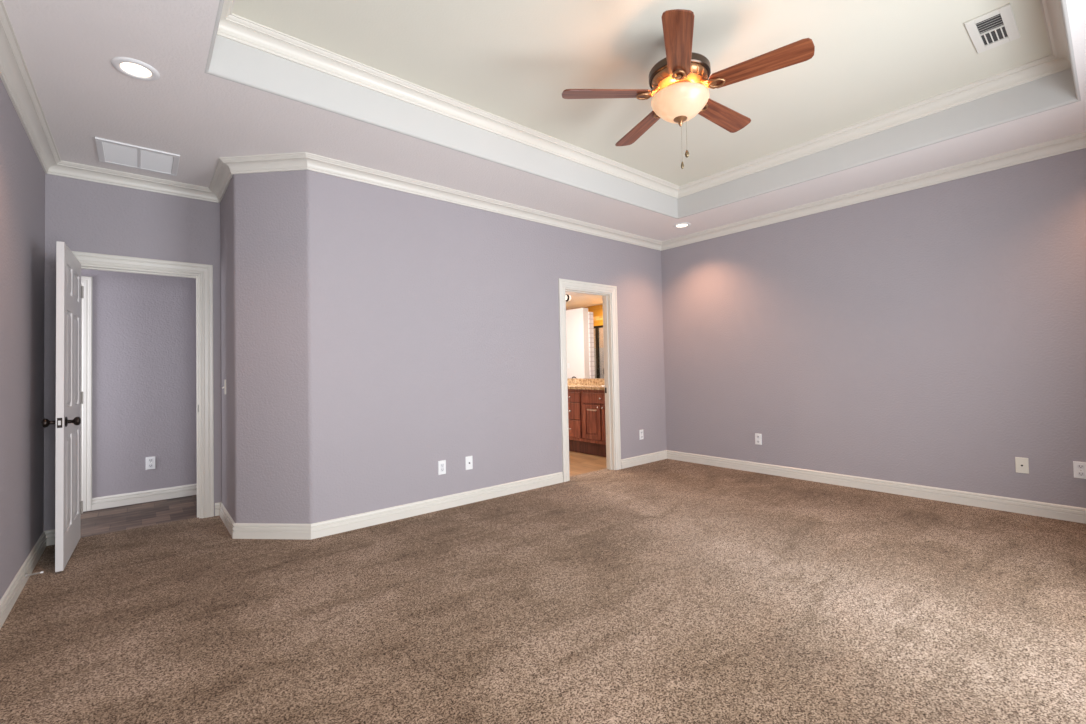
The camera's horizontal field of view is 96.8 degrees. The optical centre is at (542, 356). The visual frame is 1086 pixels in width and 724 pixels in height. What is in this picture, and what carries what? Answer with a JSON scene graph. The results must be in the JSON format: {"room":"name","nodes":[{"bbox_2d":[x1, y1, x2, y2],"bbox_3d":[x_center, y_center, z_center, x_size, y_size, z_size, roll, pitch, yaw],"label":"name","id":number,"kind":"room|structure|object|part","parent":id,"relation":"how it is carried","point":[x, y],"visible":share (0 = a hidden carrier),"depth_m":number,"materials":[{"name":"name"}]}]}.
{"room":"empty bedroom","nodes":[
{"label":"empty bedroom","id":0,"kind":"room"},
{"bbox_2d":[0,78,44,599],"bbox_3d":[-1.821,-0.284,1.268,0.120,3.225,5.797,0,-2,-40],"label":"wall","id":1,"kind":"structure","parent":0,"point":[22,175],"depth_m":2.70,"materials":[{"name":"purple paint"}]},
{"bbox_2d":[0,529,54,628],"bbox_3d":[-1.721,1.195,1.288,0.059,0.106,5.557,0,-2,-40],"label":"baseboard","id":2,"kind":"structure","parent":1,"relation":"attached to","point":[47,538],"depth_m":2.75,"materials":[{"name":"white wood"}]},
{"bbox_2d":[26,571,42,576],"bbox_3d":[-2.961,1.267,2.807,0.071,0.024,0.024,0,-2,-40],"label":"door stop","id":3,"kind":"object","parent":1,"relation":"attached to","point":[41,571],"visible":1,"depth_m":2.81,"materials":[{"name":"metal"}]},
{"bbox_2d":[44,174,220,530],"bbox_3d":[-3.146,-0.191,3.858,1.170,3.225,0.120,0,-2,-40],"label":"wall","id":4,"kind":"structure","parent":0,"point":[88,216],"depth_m":3.71,"materials":[{"name":"purple paint"}]},
{"bbox_2d":[71,251,213,517],"bbox_3d":[-3.177,0.288,3.812,0.929,2.116,0.159,0,-2,-40],"label":"door frame","id":5,"kind":"structure","parent":4,"relation":"attached to","point":[203,273],"depth_m":4.01,"materials":[{"name":"white wood"}]},
{"bbox_2d":[41,241,83,571],"bbox_3d":[-3.177,0.310,3.233,0.175,2.005,0.777,0,-2,-38],"label":"door","id":6,"kind":"structure","parent":5,"relation":"attached to","point":[69,290],"depth_m":3.06,"materials":[{"name":"white wood"}]},
{"bbox_3d":[-3.023,0.408,2.951,0.070,0.064,0.064,0,-2,-38],"label":"knob","id":7,"kind":"part","parent":6,"relation":"part of","materials":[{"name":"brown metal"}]},
{"bbox_3d":[-2.941,0.406,2.932,0.023,0.060,0.002,0,-2,-38],"label":"latch plate","id":8,"kind":"part","parent":6,"relation":"part of","materials":[{"name":"metal"}]},
{"bbox_3d":[-2.940,0.408,3.016,0.070,0.064,0.064,0,-2,-38],"label":"knob","id":9,"kind":"part","parent":6,"relation":"part of","materials":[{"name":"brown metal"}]},
{"bbox_2d":[81,269,196,511],"bbox_3d":[-4.005,-0.107,4.458,2.900,3.125,0.120,0,-2,-40],"label":"wall","id":10,"kind":"structure","parent":0,"point":[144,325],"depth_m":4.55,"materials":[{"name":"purple paint"}]},
{"bbox_2d":[81,276,91,511],"bbox_3d":[-4.394,0.328,4.023,0.922,2.089,0.020,0,-2,-40],"label":"trim","id":11,"kind":"structure","parent":10,"relation":"attached to","point":[86,281],"depth_m":4.29,"materials":[{"name":"white wood"}]},
{"bbox_2d":[92,484,196,509],"bbox_3d":[-3.419,1.319,4.797,1.567,0.106,0.016,0,-2,-40],"label":"baseboard","id":12,"kind":"structure","parent":10,"relation":"attached to","point":[110,501],"depth_m":4.51,"materials":[{"name":"white wood"}]},
{"bbox_2d":[146,456,155,469],"bbox_3d":[-3.718,1.012,4.565,0.072,0.118,0.010,0,-2,-40],"label":"electrical outlet","id":13,"kind":"object","parent":10,"relation":"attached to","point":[150,461],"visible":1,"depth_m":4.57,"materials":[{"name":"white plastic"}]},
{"bbox_2d":[220,176,233,520],"bbox_3d":[-2.493,-0.204,3.897,0.120,3.225,0.819,0,-2,-40],"label":"wall","id":14,"kind":"structure","parent":0,"point":[226,204],"depth_m":3.83,"materials":[{"name":"purple paint"}]},
{"bbox_2d":[222,380,225,393],"bbox_3d":[-2.564,0.248,3.869,0.025,0.118,0.072,0,-2,-40],"label":"light switch","id":15,"kind":"object","parent":14,"relation":"attached to","point":[224,387],"visible":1,"depth_m":3.86,"materials":[{"name":"beige plastic"}]},
{"bbox_2d":[215,502,234,537],"bbox_3d":[-2.488,1.273,3.761,0.046,0.106,0.776,0,-2,-40],"label":"baseboard","id":16,"kind":"structure","parent":14,"relation":"attached to","point":[220,510],"depth_m":3.80,"materials":[{"name":"white wood"}]},
{"bbox_2d":[233,170,315,523],"bbox_3d":[-1.965,-0.224,3.555,0.619,3.225,0.120,-1,-1,5],"label":"wall","id":17,"kind":"structure","parent":0,"point":[273,298],"depth_m":3.49,"materials":[{"name":"purple paint"}]},
{"bbox_2d":[233,523,310,539],"bbox_3d":[-1.940,1.254,3.450,0.591,0.106,0.016,-1,-1,5],"label":"baseboard","id":18,"kind":"structure","parent":17,"relation":"attached to","point":[241,530],"depth_m":3.44,"materials":[{"name":"white wood"}]},
{"bbox_2d":[312,171,666,522],"bbox_3d":[-0.052,-0.231,4.911,4.292,3.225,0.120,0,-2,-40],"label":"wall","id":19,"kind":"structure","parent":0,"point":[437,338],"depth_m":4.17,"materials":[{"name":"purple paint"}]},
{"bbox_2d":[311,472,562,538],"bbox_3d":[-0.725,1.246,4.197,2.416,0.106,0.016,0,-2,-40],"label":"baseboard","id":20,"kind":"structure","parent":19,"relation":"attached to","point":[348,523],"depth_m":3.98,"materials":[{"name":"white wood"}]},
{"bbox_2d":[438,460,445,474],"bbox_3d":[-0.859,0.948,4.103,0.072,0.118,0.009,0,-2,-40],"label":"electrical outlet","id":21,"kind":"object","parent":19,"relation":"attached to","point":[441,464],"visible":1,"depth_m":4.10,"materials":[{"name":"white plastic"}]},
{"bbox_2d":[465,456,472,469],"bbox_3d":[-0.652,0.946,4.270,0.072,0.118,0.017,0,-2,-40],"label":"outlet","id":22,"kind":"object","parent":19,"relation":"attached to","point":[468,460],"visible":1,"depth_m":4.27,"materials":[{"name":"white plastic"}]},
{"bbox_2d":[0,0,1085,250],"bbox_3d":[0.371,-1.450,3.151,5.660,0.089,5.557,0,-2,-40],"label":"trim","id":23,"kind":"structure","parent":19,"relation":"attached to","point":[15,76],"depth_m":3.75,"materials":[{"name":"white wood"}]},
{"bbox_2d":[558,278,620,481],"bbox_3d":[0.486,0.248,5.341,0.894,2.116,0.159,0,-2,-40],"label":"trim","id":24,"kind":"structure","parent":19,"relation":"attached to","point":[608,293],"depth_m":5.51,"materials":[{"name":"white wood"}]},
{"bbox_2d":[639,430,643,439],"bbox_3d":[1.190,0.947,5.815,0.072,0.118,0.010,0,-2,-40],"label":"electrical outlet","id":25,"kind":"object","parent":19,"relation":"attached to","point":[641,436],"visible":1,"depth_m":5.81,"materials":[{"name":"white plastic"}]},
{"bbox_2d":[621,450,666,468],"bbox_3d":[1.239,1.245,5.838,0.883,0.106,0.016,0,-2,-40],"label":"baseboard","id":26,"kind":"structure","parent":19,"relation":"attached to","point":[656,456],"depth_m":5.81,"materials":[{"name":"white wood"}]},
{"bbox_2d":[0,451,1085,723],"bbox_3d":[-1.393,1.358,4.374,6.800,0.080,9.880,0,-2,-40],"label":"floor","id":27,"kind":"structure","parent":0,"point":[665,591],"depth_m":2.31,"materials":[{"name":"carpet"}]},
{"bbox_2d":[568,389,605,456],"bbox_3d":[0.442,0.909,7.039,0.562,0.883,2.575,0,-2,-40],"label":"vanity cabinet","id":28,"kind":"object","parent":27,"relation":"on","point":[586,408],"visible":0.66,"depth_m":6.49,"materials":[{"name":"brown wood"}]},
{"bbox_3d":[0.389,0.571,6.723,0.016,0.135,0.365,0,-2,-40],"label":"drawer","id":29,"kind":"part","parent":28,"relation":"part of","materials":[{"name":"brown wood"}]},
{"bbox_3d":[0.399,1.006,6.712,0.016,0.235,0.365,0,-2,-40],"label":"drawer","id":30,"kind":"part","parent":28,"relation":"part of","materials":[{"name":"brown wood"}]},
{"bbox_3d":[0.394,0.762,6.718,0.016,0.228,0.365,0,-2,-40],"label":"drawer","id":31,"kind":"part","parent":28,"relation":"part of","materials":[{"name":"brown wood"}]},
{"bbox_2d":[567,379,604,389],"bbox_3d":[0.427,0.401,7.060,0.558,0.130,2.597,0,-2,-40],"label":"countertop","id":32,"kind":"structure","parent":28,"relation":"on","point":[583,384],"depth_m":6.99,"materials":[{"name":"stone"}]},
{"bbox_3d":[0.651,0.873,6.409,0.015,0.455,0.322,0,-2,-40],"label":"cabinet door","id":33,"kind":"part","parent":28,"relation":"part of","materials":[{"name":"brown wood"}]},
{"bbox_3d":[0.755,0.552,6.285,0.016,0.135,0.665,0,-2,-40],"label":"drawer","id":34,"kind":"part","parent":28,"relation":"part of","materials":[{"name":"brown wood"}]},
{"bbox_3d":[0.871,0.861,6.146,0.015,0.455,0.322,0,-2,-40],"label":"cabinet door","id":35,"kind":"part","parent":28,"relation":"part of","materials":[{"name":"brown wood"}]},
{"bbox_2d":[3,0,1085,240],"bbox_3d":[-1.488,-1.573,4.486,7.200,0.302,10.380,0,-2,-40],"label":"ceiling","id":36,"kind":"structure","parent":0,"point":[68,48],"depth_m":3.18,"materials":[{"name":"grey paint"}]},
{"bbox_2d":[111,57,159,80],"bbox_3d":[-2.068,-1.455,2.449,0.190,0.010,0.190,0,-2,-40],"label":"recessed light","id":37,"kind":"object","parent":36,"relation":"in","point":[134,68],"visible":1,"depth_m":2.44,"materials":[{"name":"white plastic"}]},
{"bbox_2d":[95,137,179,175],"bbox_3d":[-2.880,-1.412,3.437,0.444,0.011,0.444,0,-2,-40],"label":"ceiling vent","id":38,"kind":"object","parent":36,"relation":"in","point":[109,151],"visible":1,"depth_m":3.42,"materials":[{"name":"white plastic"}]},
{"bbox_3d":[-2.955,-1.413,3.374,0.178,0.008,0.384,0,-2,-40],"label":"louver panel","id":39,"kind":"part","parent":38,"relation":"part of","materials":[{"name":"white plastic"}]},
{"bbox_3d":[-2.805,-1.413,3.500,0.178,0.008,0.384,0,-2,-40],"label":"louver panel","id":40,"kind":"part","parent":38,"relation":"part of","materials":[{"name":"white plastic"}]},
{"bbox_2d":[217,0,1070,198],"bbox_3d":[0.764,-1.772,2.726,4.125,0.089,2.851,0,-2,-40],"label":"trim","id":41,"kind":"structure","parent":36,"relation":"attached to","point":[239,29],"depth_m":3.30,"materials":[{"name":"white wood"}]},
{"bbox_2d":[673,222,690,227],"bbox_3d":[1.552,-1.459,5.378,0.190,0.010,0.190,0,-2,-40],"label":"recessed light","id":42,"kind":"object","parent":36,"relation":"in","point":[684,224],"visible":1,"depth_m":5.37,"materials":[{"name":"white plastic"}]},
{"bbox_2d":[232,0,1050,185],"bbox_3d":[-1.492,-1.774,4.491,7.200,0.100,10.380,0,-2,-40],"label":"ceiling","id":43,"kind":"structure","parent":0,"point":[512,60],"depth_m":2.89,"materials":[{"name":"beige paint"}]},
{"bbox_2d":[562,9,814,168],"bbox_3d":[0.811,-1.433,2.742,1.240,0.764,1.279,0,-2,-40],"label":"ceiling fan","id":44,"kind":"object","parent":43,"relation":"hanging from","point":[678,80],"visible":1,"depth_m":2.60,"materials":[{"name":"brown wood"}]},
{"bbox_3d":[0.355,-1.475,2.708,0.502,0.009,0.142,-1,11,-2],"label":"blade","id":45,"kind":"part","parent":44,"relation":"part of","materials":[{"name":"brown wood"}]},
{"bbox_3d":[0.632,-1.470,3.111,0.142,0.009,0.502,-13,3,-19],"label":"blade","id":46,"kind":"part","parent":44,"relation":"part of","materials":[{"name":"brown wood"}]},
{"bbox_3d":[0.653,-1.491,2.320,0.142,0.009,0.502,11,2,16],"label":"blade","id":47,"kind":"part","parent":44,"relation":"part of","materials":[{"name":"brown wood"}]},
{"bbox_3d":[0.773,-1.399,2.717,0.316,0.130,0.316,0,-2,-40],"label":"lamp shade","id":48,"kind":"part","parent":44,"relation":"part of","materials":[{"name":"white glass"}]},
{"bbox_3d":[1.101,-1.484,2.972,0.502,0.009,0.142,0,-14,-37],"label":"blade","id":49,"kind":"part","parent":44,"relation":"part of","materials":[{"name":"brown wood"}]},
{"bbox_3d":[1.114,-1.496,2.483,0.502,0.009,0.142,-2,-14,34],"label":"blade","id":50,"kind":"part","parent":44,"relation":"part of","materials":[{"name":"brown wood"}]},
{"bbox_2d":[964,3,1019,53],"bbox_3d":[2.551,-1.848,2.733,0.410,0.010,0.185,0,-2,-40],"label":"ceiling vent","id":51,"kind":"object","parent":43,"relation":"in","point":[997,27],"visible":1,"depth_m":2.72,"materials":[{"name":"white metal"}]},
{"bbox_2d":[567,148,1085,507],"bbox_3d":[1.228,-0.215,6.633,0.120,3.225,10.120,0,-2,-40],"label":"wall","id":52,"kind":"structure","parent":0,"point":[933,335],"depth_m":4.23,"materials":[{"name":"purple paint"}]},
{"bbox_2d":[566,292,603,378],"bbox_3d":[0.617,-0.369,7.263,0.006,1.408,2.540,0,-2,-40],"label":"mirror","id":53,"kind":"object","parent":52,"relation":"attached to","point":[584,312],"visible":0.21,"depth_m":7.25,"materials":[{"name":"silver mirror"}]},
{"bbox_2d":[567,379,604,384],"bbox_3d":[0.633,0.381,7.233,0.020,0.090,2.597,0,-2,-40],"label":"backsplash","id":54,"kind":"structure","parent":52,"relation":"attached to","point":[570,381],"depth_m":7.19,"materials":[{"name":"stone"}]},
{"bbox_2d":[755,433,761,444],"bbox_3d":[2.330,0.897,5.214,0.010,0.118,0.072,0,-2,-40],"label":"electrical outlet","id":55,"kind":"object","parent":52,"relation":"attached to","point":[758,437],"visible":1,"depth_m":5.21,"materials":[{"name":"white plastic"}]},
{"bbox_2d":[667,450,1085,523],"bbox_3d":[2.970,1.173,4.443,0.016,0.106,4.380,0,-2,-40],"label":"baseboard","id":56,"kind":"structure","parent":52,"relation":"attached to","point":[1035,508],"depth_m":4.20,"materials":[{"name":"white wood"}]},
{"bbox_2d":[1015,457,1028,473],"bbox_3d":[3.630,0.828,3.652,0.017,0.118,0.072,0,-2,-40],"label":"outlet","id":57,"kind":"object","parent":52,"relation":"attached to","point":[1022,464],"visible":1,"depth_m":3.65,"materials":[{"name":"beige plastic"}]},
{"bbox_2d":[1073,461,1085,478],"bbox_3d":[3.825,0.810,3.425,0.010,0.118,0.072,0,-2,-40],"label":"electrical outlet","id":58,"kind":"object","parent":52,"relation":"attached to","point":[1079,468],"visible":1,"depth_m":3.43,"materials":[{"name":"white plastic"}]}
]}

